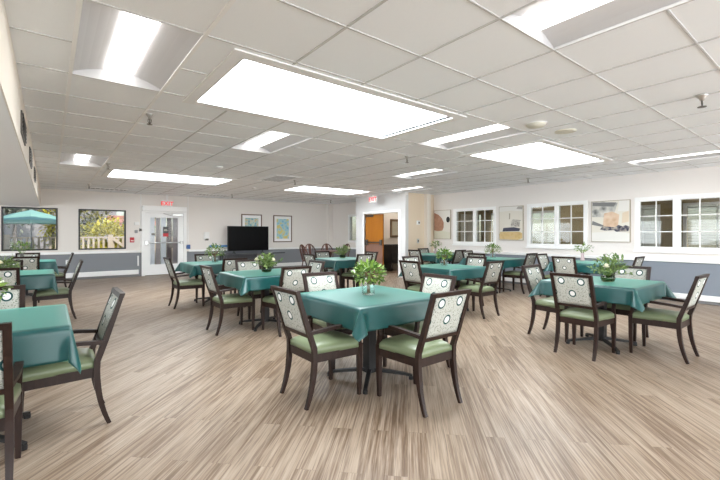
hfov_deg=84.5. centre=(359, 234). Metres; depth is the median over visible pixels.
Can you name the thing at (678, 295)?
baseboard
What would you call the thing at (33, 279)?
tablecloth
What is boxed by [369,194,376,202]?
exit sign
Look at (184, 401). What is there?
floor
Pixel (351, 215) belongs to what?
window
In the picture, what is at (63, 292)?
armchair
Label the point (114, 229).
bush
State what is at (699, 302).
trim
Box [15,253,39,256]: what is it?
armchair
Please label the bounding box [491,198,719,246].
wall
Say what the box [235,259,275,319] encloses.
armchair
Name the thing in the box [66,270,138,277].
baseboard
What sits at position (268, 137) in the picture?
diffuser
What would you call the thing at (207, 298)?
pedestal table
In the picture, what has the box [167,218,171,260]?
screen
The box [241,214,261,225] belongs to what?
framed picture
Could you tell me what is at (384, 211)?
trim
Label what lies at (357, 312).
tablecloth
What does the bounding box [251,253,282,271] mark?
potted plant
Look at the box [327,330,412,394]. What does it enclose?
pedestal table
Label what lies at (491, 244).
vase
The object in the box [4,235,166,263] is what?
deck railing
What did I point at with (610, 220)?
canvas painting
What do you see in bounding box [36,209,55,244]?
tree
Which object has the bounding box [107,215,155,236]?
garden shed
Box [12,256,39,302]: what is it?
armchair
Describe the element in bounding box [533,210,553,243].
window
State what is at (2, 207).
window
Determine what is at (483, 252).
trim
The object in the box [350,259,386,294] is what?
plant
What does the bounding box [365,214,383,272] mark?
door
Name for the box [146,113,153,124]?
sprinkler
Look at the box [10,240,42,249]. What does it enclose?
bush
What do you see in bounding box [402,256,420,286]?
armchair
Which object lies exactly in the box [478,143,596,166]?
diffuser
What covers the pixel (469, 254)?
armchair
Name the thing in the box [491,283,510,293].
pedestal table
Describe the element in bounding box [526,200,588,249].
window
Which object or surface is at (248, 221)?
print
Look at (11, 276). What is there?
armchair
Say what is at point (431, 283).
armchair
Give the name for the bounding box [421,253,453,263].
tablecloth
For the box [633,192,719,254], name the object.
window
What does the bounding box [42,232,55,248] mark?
bush
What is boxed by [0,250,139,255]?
trim
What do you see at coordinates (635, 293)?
tablecloth
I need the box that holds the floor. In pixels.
[0,267,719,479]
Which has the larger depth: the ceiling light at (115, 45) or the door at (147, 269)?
the door at (147, 269)
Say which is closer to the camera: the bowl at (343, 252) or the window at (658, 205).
the bowl at (343, 252)
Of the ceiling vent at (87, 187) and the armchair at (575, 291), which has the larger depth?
the ceiling vent at (87, 187)
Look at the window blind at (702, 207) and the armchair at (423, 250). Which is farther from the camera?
the armchair at (423, 250)
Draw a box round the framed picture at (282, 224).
[273,215,291,241]
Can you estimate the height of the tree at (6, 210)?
4.477 m
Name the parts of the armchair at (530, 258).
leg, seat, seat frame, leg, backrest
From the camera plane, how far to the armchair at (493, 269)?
5.93 m
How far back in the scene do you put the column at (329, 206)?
15.63 m
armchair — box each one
[0,267,19,285]
[0,284,25,417]
[0,322,23,479]
[3,260,22,269]
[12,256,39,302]
[14,287,124,447]
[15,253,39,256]
[32,260,82,318]
[54,252,73,286]
[163,257,204,308]
[194,254,224,296]
[199,265,254,335]
[213,258,247,307]
[230,254,264,293]
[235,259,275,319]
[261,266,311,336]
[270,285,362,410]
[302,271,352,368]
[303,254,337,277]
[308,260,324,272]
[314,251,338,275]
[340,254,372,288]
[347,251,377,287]
[376,289,471,417]
[382,273,456,367]
[399,260,422,291]
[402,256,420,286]
[408,250,434,264]
[418,248,442,263]
[439,250,463,263]
[455,256,486,307]
[456,260,504,318]
[461,250,490,286]
[468,253,500,292]
[502,253,537,293]
[521,264,583,341]
[536,253,552,295]
[549,272,615,361]
[551,256,589,274]
[607,265,650,341]
[628,274,709,363]
[632,256,644,265]
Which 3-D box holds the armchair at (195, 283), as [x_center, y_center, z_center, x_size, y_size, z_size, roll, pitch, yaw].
[-3.033,0.819,6.835,0.593,0.850,0.456,0,0,-38]
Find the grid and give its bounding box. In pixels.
[9,0,719,203]
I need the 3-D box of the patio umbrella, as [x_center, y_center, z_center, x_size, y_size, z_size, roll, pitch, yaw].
[-9.648,0.260,11.624,1.642,2.000,1.642,0,0,29]
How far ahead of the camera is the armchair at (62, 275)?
8.19 m
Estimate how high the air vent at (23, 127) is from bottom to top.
0.180 m
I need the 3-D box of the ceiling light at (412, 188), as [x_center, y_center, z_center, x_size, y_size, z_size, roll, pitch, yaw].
[1.332,-1.234,10.562,0.588,0.087,1.178,0,0,-38]
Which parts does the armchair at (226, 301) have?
rail, leg, backrest, leg, seat frame, seat, arm, leg, leg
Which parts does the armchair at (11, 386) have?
backrest, rail, leg, seat frame, seat, leg, arm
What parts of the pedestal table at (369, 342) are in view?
leg, leg, leg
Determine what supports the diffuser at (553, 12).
attached to the ceiling light at (555, 23)
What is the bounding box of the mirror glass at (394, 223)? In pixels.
[392,221,397,234]
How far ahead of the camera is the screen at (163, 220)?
12.70 m
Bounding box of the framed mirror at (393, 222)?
[390,219,397,236]
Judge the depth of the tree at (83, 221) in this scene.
16.62 m
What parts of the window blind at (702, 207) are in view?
head rail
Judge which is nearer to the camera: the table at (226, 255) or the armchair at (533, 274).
the armchair at (533, 274)
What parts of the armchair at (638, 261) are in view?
backrest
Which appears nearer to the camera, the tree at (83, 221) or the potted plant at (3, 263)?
the potted plant at (3, 263)
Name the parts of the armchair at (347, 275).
seat, seat frame, leg, backrest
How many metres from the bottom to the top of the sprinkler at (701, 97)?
0.106 m
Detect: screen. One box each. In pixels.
[150,218,154,264]
[156,218,159,263]
[161,218,165,263]
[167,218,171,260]
[172,218,177,263]
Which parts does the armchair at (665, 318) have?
leg, leg, arm, seat, seat frame, arm, leg, leg, backrest, rail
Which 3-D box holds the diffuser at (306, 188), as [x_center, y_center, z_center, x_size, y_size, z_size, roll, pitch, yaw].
[-0.875,-1.220,10.776,2.080,0.010,1.080,0,0,-38]
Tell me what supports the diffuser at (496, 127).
attached to the ceiling light at (496, 131)
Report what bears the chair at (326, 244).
on the floor
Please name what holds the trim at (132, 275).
attached to the wall at (213, 216)
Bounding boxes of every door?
[141,210,186,275]
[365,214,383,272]
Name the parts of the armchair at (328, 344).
leg, rail, backrest, rail, leg, arm, seat frame, seat, leg, arm, leg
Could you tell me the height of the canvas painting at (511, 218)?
0.859 m
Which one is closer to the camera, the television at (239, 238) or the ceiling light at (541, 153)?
the ceiling light at (541, 153)
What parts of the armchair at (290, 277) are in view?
leg, arm, seat frame, seat, leg, backrest, rail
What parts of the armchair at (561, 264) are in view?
rail, backrest, leg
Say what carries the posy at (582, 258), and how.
on the tablecloth at (581, 265)
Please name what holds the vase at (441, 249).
on the tablecloth at (462, 272)
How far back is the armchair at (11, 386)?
1.86 m
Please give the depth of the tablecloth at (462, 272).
6.12 m
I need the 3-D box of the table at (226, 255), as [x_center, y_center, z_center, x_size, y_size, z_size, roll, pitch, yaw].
[-3.819,0.940,13.436,1.770,0.600,0.440,0,0,-38]
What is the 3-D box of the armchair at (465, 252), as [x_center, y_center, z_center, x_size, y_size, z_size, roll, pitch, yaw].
[2.782,0.819,9.450,0.456,0.850,0.593,0,0,-38]
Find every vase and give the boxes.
[0,277,13,300]
[205,243,225,261]
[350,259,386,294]
[436,248,452,265]
[485,243,501,256]
[580,253,584,260]
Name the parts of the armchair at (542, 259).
leg, backrest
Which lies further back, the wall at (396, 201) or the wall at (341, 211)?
the wall at (341, 211)
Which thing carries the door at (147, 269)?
in the wall at (213, 216)
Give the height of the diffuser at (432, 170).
0.055 m
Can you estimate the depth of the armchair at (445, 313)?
2.83 m
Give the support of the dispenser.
attached to the wall at (213, 216)
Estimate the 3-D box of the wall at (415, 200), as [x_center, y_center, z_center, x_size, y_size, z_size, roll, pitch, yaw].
[2.947,0.025,12.585,4.030,2.430,0.130,0,0,-38]
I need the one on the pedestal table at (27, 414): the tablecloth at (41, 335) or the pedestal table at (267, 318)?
the tablecloth at (41, 335)
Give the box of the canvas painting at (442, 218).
[434,210,450,238]
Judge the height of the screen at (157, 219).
1.980 m
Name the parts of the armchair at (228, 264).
leg, backrest, rail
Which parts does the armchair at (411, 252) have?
backrest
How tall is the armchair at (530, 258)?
0.850 m
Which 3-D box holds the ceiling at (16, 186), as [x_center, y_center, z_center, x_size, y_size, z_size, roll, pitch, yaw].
[-4.472,-0.953,2.308,3.810,0.475,17.250,0,0,-38]
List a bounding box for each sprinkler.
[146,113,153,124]
[695,93,708,107]
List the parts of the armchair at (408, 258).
rail, backrest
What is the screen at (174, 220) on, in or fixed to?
on the deck
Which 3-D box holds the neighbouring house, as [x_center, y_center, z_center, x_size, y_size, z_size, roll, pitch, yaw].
[-16.875,-0.610,19.172,9.100,3.900,2.600,0,0,-38]
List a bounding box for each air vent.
[20,110,26,145]
[29,147,32,168]
[34,166,35,182]
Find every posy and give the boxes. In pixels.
[6,241,35,256]
[428,241,441,252]
[574,242,593,260]
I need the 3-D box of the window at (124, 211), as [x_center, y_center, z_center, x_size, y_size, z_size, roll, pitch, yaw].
[-7.241,-0.133,11.147,1.120,1.115,0.120,0,0,-38]
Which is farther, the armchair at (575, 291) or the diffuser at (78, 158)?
the diffuser at (78, 158)
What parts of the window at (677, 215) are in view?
sash, sash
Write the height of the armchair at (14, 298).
0.850 m
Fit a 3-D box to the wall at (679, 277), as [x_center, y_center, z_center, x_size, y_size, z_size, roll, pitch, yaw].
[6.045,-0.125,7.217,0.120,2.730,12.300,0,0,-38]
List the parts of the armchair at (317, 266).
backrest, rail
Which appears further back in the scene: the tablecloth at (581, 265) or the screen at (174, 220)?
the screen at (174, 220)
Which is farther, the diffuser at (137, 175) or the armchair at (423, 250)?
the armchair at (423, 250)
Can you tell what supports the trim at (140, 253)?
attached to the wall at (213, 216)
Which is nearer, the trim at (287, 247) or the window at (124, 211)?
the window at (124, 211)
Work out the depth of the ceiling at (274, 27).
3.35 m
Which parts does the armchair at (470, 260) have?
seat, backrest, rail, leg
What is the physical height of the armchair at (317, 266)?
0.850 m
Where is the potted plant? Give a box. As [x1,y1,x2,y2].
[587,253,632,281]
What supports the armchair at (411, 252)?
on the floor
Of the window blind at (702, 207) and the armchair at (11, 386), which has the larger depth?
the window blind at (702, 207)
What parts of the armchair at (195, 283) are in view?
leg, backrest, leg, seat frame, seat, arm, leg, leg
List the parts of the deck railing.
post, rail, post, stair rail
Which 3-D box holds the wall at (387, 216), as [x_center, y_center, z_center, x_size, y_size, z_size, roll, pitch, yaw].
[1.351,0.025,14.135,3.430,2.430,0.120,0,0,-38]
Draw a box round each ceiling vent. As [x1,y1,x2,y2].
[86,187,127,190]
[194,193,230,196]
[256,175,300,182]
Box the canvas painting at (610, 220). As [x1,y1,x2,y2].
[591,199,630,241]
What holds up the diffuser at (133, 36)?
attached to the ceiling light at (115, 45)
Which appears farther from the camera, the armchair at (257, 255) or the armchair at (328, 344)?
the armchair at (257, 255)
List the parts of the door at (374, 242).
kick plate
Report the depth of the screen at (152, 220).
12.50 m
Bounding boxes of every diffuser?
[74,154,90,163]
[105,12,159,78]
[109,170,225,182]
[245,132,289,148]
[292,186,361,193]
[401,169,439,175]
[430,124,509,144]
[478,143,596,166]
[526,0,611,30]
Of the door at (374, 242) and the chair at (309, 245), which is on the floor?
the chair at (309, 245)
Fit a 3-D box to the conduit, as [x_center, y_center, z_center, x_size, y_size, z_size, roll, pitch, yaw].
[-6.469,-0.350,11.686,0.023,1.680,0.023,0,0,-38]
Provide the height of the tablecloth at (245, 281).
0.203 m
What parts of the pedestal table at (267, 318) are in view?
leg, leg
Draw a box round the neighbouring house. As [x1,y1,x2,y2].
[4,209,116,248]
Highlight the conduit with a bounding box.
[140,194,140,250]
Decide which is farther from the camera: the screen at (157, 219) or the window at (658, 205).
the screen at (157, 219)
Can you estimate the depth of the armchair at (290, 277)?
4.88 m
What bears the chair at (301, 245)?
on the floor
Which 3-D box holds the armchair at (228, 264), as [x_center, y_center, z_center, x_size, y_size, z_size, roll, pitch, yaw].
[-2.226,0.819,6.744,0.456,0.850,0.593,0,0,-38]
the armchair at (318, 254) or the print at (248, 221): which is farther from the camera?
the print at (248, 221)
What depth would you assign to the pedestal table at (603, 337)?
4.42 m
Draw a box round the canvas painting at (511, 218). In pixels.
[499,205,523,239]
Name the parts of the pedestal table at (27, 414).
leg, leg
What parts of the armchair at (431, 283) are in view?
leg, seat frame, seat, leg, backrest, rail, leg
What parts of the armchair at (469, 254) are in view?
leg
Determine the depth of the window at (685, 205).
9.54 m
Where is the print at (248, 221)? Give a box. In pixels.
[245,218,257,225]
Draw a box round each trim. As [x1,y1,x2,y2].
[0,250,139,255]
[66,274,138,279]
[140,253,141,275]
[189,247,324,251]
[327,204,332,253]
[363,209,399,275]
[424,194,430,262]
[433,249,719,263]
[476,278,719,305]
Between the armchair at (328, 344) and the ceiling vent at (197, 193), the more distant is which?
the ceiling vent at (197, 193)
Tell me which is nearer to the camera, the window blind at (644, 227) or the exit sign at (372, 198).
the window blind at (644, 227)
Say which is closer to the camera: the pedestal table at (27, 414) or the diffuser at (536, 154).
the pedestal table at (27, 414)
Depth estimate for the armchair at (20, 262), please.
6.05 m
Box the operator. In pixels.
[142,205,186,211]
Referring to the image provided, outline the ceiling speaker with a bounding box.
[554,128,576,133]
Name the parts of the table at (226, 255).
cabinet panel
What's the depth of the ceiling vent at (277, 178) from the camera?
8.44 m
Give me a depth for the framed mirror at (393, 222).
13.91 m
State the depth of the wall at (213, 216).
12.52 m
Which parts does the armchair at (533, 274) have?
leg, rail, backrest, leg, seat frame, seat, leg, leg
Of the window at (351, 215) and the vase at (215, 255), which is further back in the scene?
the window at (351, 215)
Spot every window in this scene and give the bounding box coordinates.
[1,206,57,250]
[78,209,125,249]
[348,214,355,242]
[452,206,496,245]
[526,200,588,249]
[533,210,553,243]
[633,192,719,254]
[641,204,659,246]
[683,201,719,247]
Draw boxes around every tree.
[4,208,54,245]
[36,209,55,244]
[54,210,112,247]
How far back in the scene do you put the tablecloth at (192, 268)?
6.89 m
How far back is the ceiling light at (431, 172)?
8.00 m
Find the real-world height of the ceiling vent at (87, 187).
0.012 m
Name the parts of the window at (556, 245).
sash, sash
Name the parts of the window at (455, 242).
sash, sash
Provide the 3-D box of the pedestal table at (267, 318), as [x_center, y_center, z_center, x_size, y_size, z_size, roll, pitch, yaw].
[-1.296,0.884,5.413,0.900,0.712,0.900,0,0,-38]
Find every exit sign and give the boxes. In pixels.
[161,195,172,206]
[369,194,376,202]
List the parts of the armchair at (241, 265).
leg, rail, backrest, leg, seat, seat frame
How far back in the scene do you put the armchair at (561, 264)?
7.03 m
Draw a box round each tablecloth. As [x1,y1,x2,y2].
[0,304,80,373]
[20,269,57,293]
[40,259,58,274]
[175,261,222,277]
[216,268,280,295]
[301,285,429,341]
[315,257,373,270]
[397,263,485,280]
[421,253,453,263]
[458,257,524,269]
[528,276,675,311]
[543,260,625,274]
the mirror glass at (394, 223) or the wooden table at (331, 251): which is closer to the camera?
the wooden table at (331, 251)
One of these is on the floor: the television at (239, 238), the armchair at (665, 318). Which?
the armchair at (665, 318)
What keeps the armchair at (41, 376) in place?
on the floor
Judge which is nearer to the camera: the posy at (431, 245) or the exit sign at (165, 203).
the posy at (431, 245)
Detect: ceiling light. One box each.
[60,152,107,166]
[73,0,201,90]
[232,131,310,152]
[389,187,432,191]
[394,169,452,178]
[419,124,525,148]
[503,0,686,48]
[628,150,719,165]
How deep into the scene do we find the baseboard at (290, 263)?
14.72 m
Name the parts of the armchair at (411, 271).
leg, rail, backrest, seat, leg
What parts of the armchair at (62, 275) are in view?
seat, leg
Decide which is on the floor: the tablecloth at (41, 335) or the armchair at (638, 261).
the armchair at (638, 261)
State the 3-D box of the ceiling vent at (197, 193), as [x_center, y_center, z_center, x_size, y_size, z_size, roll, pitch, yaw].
[-4.459,-1.184,12.007,1.000,0.012,0.400,0,0,-38]
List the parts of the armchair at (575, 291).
leg, rail, backrest, leg, rail, seat frame, seat, leg, arm, leg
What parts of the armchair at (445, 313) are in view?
leg, arm, leg, seat frame, seat, arm, leg, rail, backrest, rail, leg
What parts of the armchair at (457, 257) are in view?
backrest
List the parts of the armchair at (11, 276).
backrest, rail, leg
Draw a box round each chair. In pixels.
[299,244,307,265]
[304,244,315,253]
[321,243,333,256]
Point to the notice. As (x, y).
(165, 229)
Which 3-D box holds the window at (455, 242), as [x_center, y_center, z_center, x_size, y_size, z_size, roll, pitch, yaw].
[3.118,-0.205,10.857,0.095,1.040,1.420,0,0,-38]
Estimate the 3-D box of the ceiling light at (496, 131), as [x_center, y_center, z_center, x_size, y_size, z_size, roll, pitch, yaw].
[1.351,-1.234,4.899,0.608,0.087,1.186,0,0,-38]
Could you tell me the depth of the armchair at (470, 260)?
6.92 m
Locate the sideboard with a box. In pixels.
[384,244,397,270]
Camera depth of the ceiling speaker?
4.53 m
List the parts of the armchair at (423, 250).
backrest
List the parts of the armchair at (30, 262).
backrest, rail, leg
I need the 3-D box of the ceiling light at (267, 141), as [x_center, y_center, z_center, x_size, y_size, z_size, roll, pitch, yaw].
[-1.189,-1.234,5.173,0.608,0.087,1.186,0,0,-38]
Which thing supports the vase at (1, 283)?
on the tablecloth at (41, 335)
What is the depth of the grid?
3.92 m
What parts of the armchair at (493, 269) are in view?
arm, leg, seat, seat frame, leg, backrest, rail, leg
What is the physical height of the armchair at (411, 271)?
0.850 m
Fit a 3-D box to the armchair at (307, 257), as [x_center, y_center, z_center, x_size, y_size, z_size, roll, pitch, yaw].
[-0.814,0.819,8.105,0.593,0.850,0.456,0,0,-38]
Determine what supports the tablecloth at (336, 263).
on the pedestal table at (340, 268)
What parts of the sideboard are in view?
door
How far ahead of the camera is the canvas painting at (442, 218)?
11.67 m
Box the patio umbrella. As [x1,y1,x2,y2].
[4,209,55,248]
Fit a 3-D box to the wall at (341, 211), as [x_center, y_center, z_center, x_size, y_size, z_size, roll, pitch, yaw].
[-0.242,-0.125,14.773,0.150,2.730,2.850,0,0,-38]
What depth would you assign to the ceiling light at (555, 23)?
2.24 m
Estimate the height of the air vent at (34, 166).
0.180 m
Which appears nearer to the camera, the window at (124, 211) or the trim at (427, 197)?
the window at (124, 211)
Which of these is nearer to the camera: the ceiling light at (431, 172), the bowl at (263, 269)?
the bowl at (263, 269)
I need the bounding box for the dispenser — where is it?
[204,232,208,239]
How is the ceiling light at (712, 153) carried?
attached to the ceiling at (274, 27)
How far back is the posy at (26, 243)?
7.67 m
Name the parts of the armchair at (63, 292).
leg, seat frame, seat, arm, arm, leg, backrest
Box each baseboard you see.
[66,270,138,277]
[274,262,305,266]
[501,276,719,302]
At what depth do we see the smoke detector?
4.22 m
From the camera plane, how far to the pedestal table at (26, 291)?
7.66 m
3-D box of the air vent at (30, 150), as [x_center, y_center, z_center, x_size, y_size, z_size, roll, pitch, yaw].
[-3.900,-0.900,4.694,0.018,0.180,0.560,0,0,-38]
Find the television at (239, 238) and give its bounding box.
[227,226,267,253]
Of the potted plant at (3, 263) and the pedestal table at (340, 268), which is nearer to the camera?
the potted plant at (3, 263)
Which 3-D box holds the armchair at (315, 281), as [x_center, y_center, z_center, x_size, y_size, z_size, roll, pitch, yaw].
[-0.247,0.819,3.897,0.456,0.850,0.593,0,0,-38]
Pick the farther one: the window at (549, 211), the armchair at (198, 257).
the window at (549, 211)
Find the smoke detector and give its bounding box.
[524,121,547,128]
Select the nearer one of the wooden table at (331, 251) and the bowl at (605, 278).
the bowl at (605, 278)
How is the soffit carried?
attached to the wall at (213, 216)
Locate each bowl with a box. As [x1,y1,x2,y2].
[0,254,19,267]
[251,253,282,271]
[261,267,271,271]
[335,245,351,257]
[600,275,615,281]
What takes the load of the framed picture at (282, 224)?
attached to the wall at (213, 216)
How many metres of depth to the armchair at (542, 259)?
7.97 m
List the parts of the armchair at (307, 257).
backrest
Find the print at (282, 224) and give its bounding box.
[277,219,288,238]
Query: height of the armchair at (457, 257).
0.850 m
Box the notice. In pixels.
[163,227,167,236]
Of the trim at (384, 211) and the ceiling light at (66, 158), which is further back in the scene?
the trim at (384, 211)
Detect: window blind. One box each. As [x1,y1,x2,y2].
[641,208,654,246]
[687,205,719,244]
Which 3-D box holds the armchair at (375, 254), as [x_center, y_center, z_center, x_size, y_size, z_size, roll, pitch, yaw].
[0.055,0.819,8.875,0.593,0.850,0.456,0,0,-38]
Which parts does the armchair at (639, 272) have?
seat frame, seat, backrest, rail, leg, leg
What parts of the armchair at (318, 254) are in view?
backrest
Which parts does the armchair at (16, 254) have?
backrest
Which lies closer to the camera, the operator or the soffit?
the soffit
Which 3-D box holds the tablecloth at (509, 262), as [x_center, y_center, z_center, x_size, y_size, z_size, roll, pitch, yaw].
[2.911,0.623,8.636,1.125,0.203,1.125,0,0,-38]
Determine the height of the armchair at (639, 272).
0.850 m
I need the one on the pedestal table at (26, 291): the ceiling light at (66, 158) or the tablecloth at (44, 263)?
the tablecloth at (44, 263)
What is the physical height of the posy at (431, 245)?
0.356 m
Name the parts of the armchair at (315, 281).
leg, rail, backrest, seat, seat frame, leg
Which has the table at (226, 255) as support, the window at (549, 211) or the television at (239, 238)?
the television at (239, 238)
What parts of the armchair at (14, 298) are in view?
backrest, rail, leg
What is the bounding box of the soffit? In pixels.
[0,0,40,206]
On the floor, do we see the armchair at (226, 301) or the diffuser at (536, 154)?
the armchair at (226, 301)
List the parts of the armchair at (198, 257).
backrest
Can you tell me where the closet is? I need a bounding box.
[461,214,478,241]
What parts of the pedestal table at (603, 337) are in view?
leg, leg, leg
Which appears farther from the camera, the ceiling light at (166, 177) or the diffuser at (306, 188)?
the diffuser at (306, 188)
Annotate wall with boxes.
[0,188,326,275]
[333,202,355,256]
[356,192,407,277]
[368,212,397,269]
[408,193,490,255]
[434,166,719,296]
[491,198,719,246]
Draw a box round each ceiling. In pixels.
[0,89,39,206]
[4,0,719,203]
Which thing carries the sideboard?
on the floor
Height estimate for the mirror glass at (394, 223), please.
0.480 m
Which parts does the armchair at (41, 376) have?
seat frame, seat, arm, arm, leg, leg, backrest, rail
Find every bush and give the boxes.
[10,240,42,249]
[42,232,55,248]
[80,214,123,247]
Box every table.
[0,411,30,451]
[25,290,32,295]
[194,276,215,304]
[219,252,273,268]
[239,290,280,331]
[318,250,341,256]
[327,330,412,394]
[339,268,344,288]
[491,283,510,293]
[566,301,636,354]

